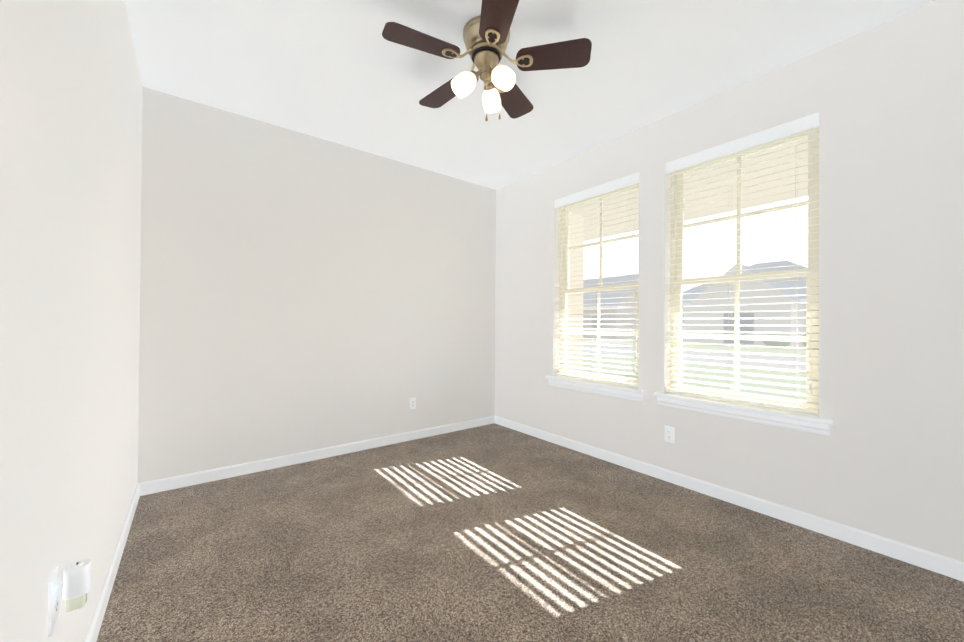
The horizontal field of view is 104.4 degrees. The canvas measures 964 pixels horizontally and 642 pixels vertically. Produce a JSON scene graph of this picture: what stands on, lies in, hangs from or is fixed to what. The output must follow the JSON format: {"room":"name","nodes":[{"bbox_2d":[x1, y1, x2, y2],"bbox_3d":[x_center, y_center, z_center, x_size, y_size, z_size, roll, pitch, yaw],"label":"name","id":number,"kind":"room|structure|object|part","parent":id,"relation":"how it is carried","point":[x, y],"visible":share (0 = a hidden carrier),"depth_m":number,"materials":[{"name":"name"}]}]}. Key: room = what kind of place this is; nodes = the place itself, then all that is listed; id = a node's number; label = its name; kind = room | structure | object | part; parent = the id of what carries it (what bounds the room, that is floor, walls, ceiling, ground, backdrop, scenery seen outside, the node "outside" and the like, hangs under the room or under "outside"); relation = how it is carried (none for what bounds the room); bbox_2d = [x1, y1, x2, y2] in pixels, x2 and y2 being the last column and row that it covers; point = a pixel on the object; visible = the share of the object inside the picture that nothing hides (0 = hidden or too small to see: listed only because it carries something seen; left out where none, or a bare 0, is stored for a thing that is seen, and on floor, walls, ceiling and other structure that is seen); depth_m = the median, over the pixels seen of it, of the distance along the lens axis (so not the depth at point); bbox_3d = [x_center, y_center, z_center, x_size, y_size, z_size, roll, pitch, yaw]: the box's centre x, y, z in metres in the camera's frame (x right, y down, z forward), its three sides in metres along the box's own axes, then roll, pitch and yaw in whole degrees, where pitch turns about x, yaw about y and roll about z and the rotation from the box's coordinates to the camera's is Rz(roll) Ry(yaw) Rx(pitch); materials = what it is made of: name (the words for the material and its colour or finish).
{"room":"empty bedroom","nodes":[
{"label":"empty bedroom","id":0,"kind":"room"},
{"bbox_2d":[0,0,142,641],"bbox_3d":[-1.027,-0.204,0.792,0.100,2.740,4.240,1,0,-38],"label":"wall","id":1,"kind":"structure","parent":0,"point":[71,88],"depth_m":1.04,"materials":[{"name":"white paint"}]},
{"bbox_2d":[48,560,90,636],"bbox_3d":[-1.081,0.717,0.984,0.066,0.148,0.084,1,0,-38],"label":"electrical outlet","id":2,"kind":"object","parent":1,"relation":"attached to","point":[72,589],"visible":1,"depth_m":0.97,"materials":[{"name":"white plastic"}]},
{"bbox_3d":[-1.105,0.721,0.966,0.007,0.138,0.084,1,0,-38],"label":"plate","id":3,"kind":"part","parent":2,"relation":"part of","materials":[{"name":"white plastic"}]},
{"bbox_2d":[84,484,139,641],"bbox_3d":[-1.018,1.124,0.854,0.013,0.085,4.127,1,0,-38],"label":"baseboard","id":4,"kind":"structure","parent":1,"relation":"attached to","point":[97,619],"depth_m":1.61,"materials":[{"name":"white"}]},
{"bbox_2d":[138,87,495,482],"bbox_3d":[-1.072,-0.189,3.504,3.353,2.740,0.100,1,0,-38],"label":"wall","id":5,"kind":"structure","parent":0,"point":[300,292],"depth_m":3.07,"materials":[{"name":"white paint"}]},
{"bbox_2d":[138,416,494,495],"bbox_3d":[-1.071,1.138,3.433,3.093,0.085,0.013,1,0,-38],"label":"baseboard","id":6,"kind":"structure","parent":5,"relation":"attached to","point":[171,483],"depth_m":3.06,"materials":[{"name":"white"}]},
{"bbox_2d":[409,397,415,409],"bbox_3d":[-0.692,0.825,3.731,0.072,0.116,0.007,1,0,-38],"label":"electrical outlet","id":7,"kind":"object","parent":5,"relation":"attached to","point":[412,403],"visible":1,"depth_m":3.73,"materials":[{"name":"white plastic"}]},
{"bbox_2d":[124,0,934,189],"bbox_3d":[0.238,-1.619,1.837,3.353,0.120,4.340,1,0,-38],"label":"ceiling","id":8,"kind":"structure","parent":0,"point":[344,72],"depth_m":2.27,"materials":[{"name":"white paint"}]},
{"bbox_2d":[382,0,591,121],"bbox_3d":[-0.003,-1.300,2.036,1.064,0.520,1.049,1,0,-38],"label":"ceiling fan","id":9,"kind":"object","parent":8,"relation":"hanging from","point":[486,34],"visible":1,"depth_m":1.95,"materials":[{"name":"dark walnut wood"},{"name":"antique brass"},{"name":"frosted glass"}]},
{"bbox_2d":[96,423,963,641],"bbox_3d":[0.217,1.241,1.821,3.353,0.120,4.340,1,0,-38],"label":"floor","id":10,"kind":"structure","parent":0,"point":[493,532],"depth_m":1.82,"materials":[{"name":"carpet"}]},
{"bbox_2d":[495,0,963,561],"bbox_3d":[1.489,-0.175,2.808,0.160,2.740,4.140,1,0,-38],"label":"wall","id":11,"kind":"structure","parent":0,"point":[885,100],"depth_m":2.04,"materials":[{"name":"white paint"}]},
{"bbox_2d":[545,376,645,393],"bbox_3d":[0.991,0.559,3.345,0.130,0.028,1.020,1,0,-38],"label":"stool","id":12,"kind":"object","parent":11,"relation":"attached to","point":[631,389],"visible":0.94,"depth_m":3.26,"materials":[{"name":"white"}]},
{"bbox_2d":[548,379,643,401],"bbox_3d":[0.965,0.607,3.325,0.018,0.068,0.984,1,0,-38],"label":"apron","id":13,"kind":"object","parent":11,"relation":"attached to","point":[607,392],"visible":0.77,"depth_m":3.25,"materials":[{"name":"white"}]},
{"bbox_2d":[559,183,638,383],"bbox_3d":[1.075,-0.309,3.411,0.068,1.770,0.890,1,0,-38],"label":"window","id":14,"kind":"structure","parent":11,"relation":"in","point":[566,275],"depth_m":3.44,"materials":[{"name":"beige plastic"}]},
{"bbox_2d":[554,172,638,386],"bbox_3d":[0.999,-0.330,3.352,0.083,1.727,0.886,1,0,-38],"label":"window blind","id":15,"kind":"object","parent":14,"relation":"attached to","point":[625,181],"visible":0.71,"depth_m":3.30,"materials":[{"name":"white plastic"}]},
{"bbox_2d":[665,426,674,442],"bbox_3d":[1.393,0.845,2.779,0.007,0.116,0.072,1,0,-38],"label":"electrical outlet","id":16,"kind":"object","parent":11,"relation":"attached to","point":[669,434],"visible":1,"depth_m":2.77,"materials":[{"name":"white plastic"}]},
{"bbox_2d":[494,416,963,581],"bbox_3d":[1.415,1.152,2.742,0.013,0.085,4.127,1,0,-38],"label":"baseboard","id":17,"kind":"structure","parent":11,"relation":"attached to","point":[936,563],"depth_m":2.25,"materials":[{"name":"white"}]},
{"bbox_2d":[657,397,829,435],"bbox_3d":[1.635,0.607,2.462,0.018,0.068,0.973,1,0,-38],"label":"apron","id":18,"kind":"object","parent":11,"relation":"attached to","point":[802,425],"visible":0.77,"depth_m":2.37,"materials":[{"name":"white"}]},
{"bbox_2d":[653,392,833,424],"bbox_3d":[1.661,0.559,2.482,0.130,0.028,1.009,1,0,-38],"label":"stool","id":19,"kind":"object","parent":11,"relation":"attached to","point":[797,415],"visible":0.94,"depth_m":2.37,"materials":[{"name":"white"}]},
{"bbox_2d":[670,127,818,412],"bbox_3d":[1.745,-0.309,2.548,0.068,1.770,0.879,1,0,-38],"label":"window","id":20,"kind":"structure","parent":11,"relation":"in","point":[677,249],"depth_m":2.50,"materials":[{"name":"beige plastic"}]},
{"bbox_2d":[666,112,818,413],"bbox_3d":[1.669,-0.331,2.488,0.083,1.727,0.875,1,0,-38],"label":"window blind","id":21,"kind":"object","parent":20,"relation":"attached to","point":[802,124],"visible":0.81,"depth_m":2.42,"materials":[{"name":"white plastic"}]},
{"label":"outside","id":22,"kind":"structure","parent":0,"visible":0},
{"bbox_2d":[583,339,805,399],"bbox_3d":[36.663,1.996,28.487,86.941,0.200,120.000,1,0,-38],"label":"lawn","id":23,"kind":"structure","parent":22,"point":[759,371],"depth_m":11.59,"materials":[{"name":"green plant"}]},
{"bbox_2d":[583,341,624,343],"bbox_3d":[8.037,1.623,18.430,26.510,0.019,19.600,1,0,-38],"label":"driveway","id":24,"kind":"structure","parent":23,"relation":"on","point":[601,342],"depth_m":29.55,"materials":[{"name":"concrete"}]},
{"bbox_2d":[583,274,637,339],"bbox_3d":[13.222,-1.576,43.210,11.900,6.780,12.900,1,0,-38],"label":"house","id":25,"kind":"structure","parent":23,"relation":"on","point":[621,278],"depth_m":36.66,"materials":[{"name":"brick"}]},
{"bbox_2d":[567,138,807,371],"bbox_3d":[2.232,-0.048,3.105,1.381,3.100,4.500,1,0,-38],"label":"porch","id":26,"kind":"object","parent":23,"relation":"on","point":[723,195],"depth_m":3.83,"materials":[{"name":"beige"}]},
{"bbox_2d":[583,330,805,387],"bbox_3d":[4.459,0.994,21.857,24.142,1.182,32.661,1,0,-38],"label":"shrubs","id":27,"kind":"object","parent":23,"relation":"on","point":[781,343],"depth_m":22.37,"materials":[{"name":"green plant"}]},
{"bbox_2d":[682,260,806,347],"bbox_3d":[22.762,-1.486,29.728,13.350,6.580,13.900,1,0,-38],"label":"house","id":28,"kind":"structure","parent":23,"relation":"on","point":[743,307],"depth_m":25.72,"materials":[{"name":"paint"}]},
{"bbox_2d":[583,345,805,369],"bbox_3d":[15.703,1.762,12.226,8.000,0.180,120.000,1,0,-38],"label":"street","id":29,"kind":"structure","parent":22,"point":[746,356],"depth_m":17.08,"materials":[{"name":"white asphalt"}]}
]}

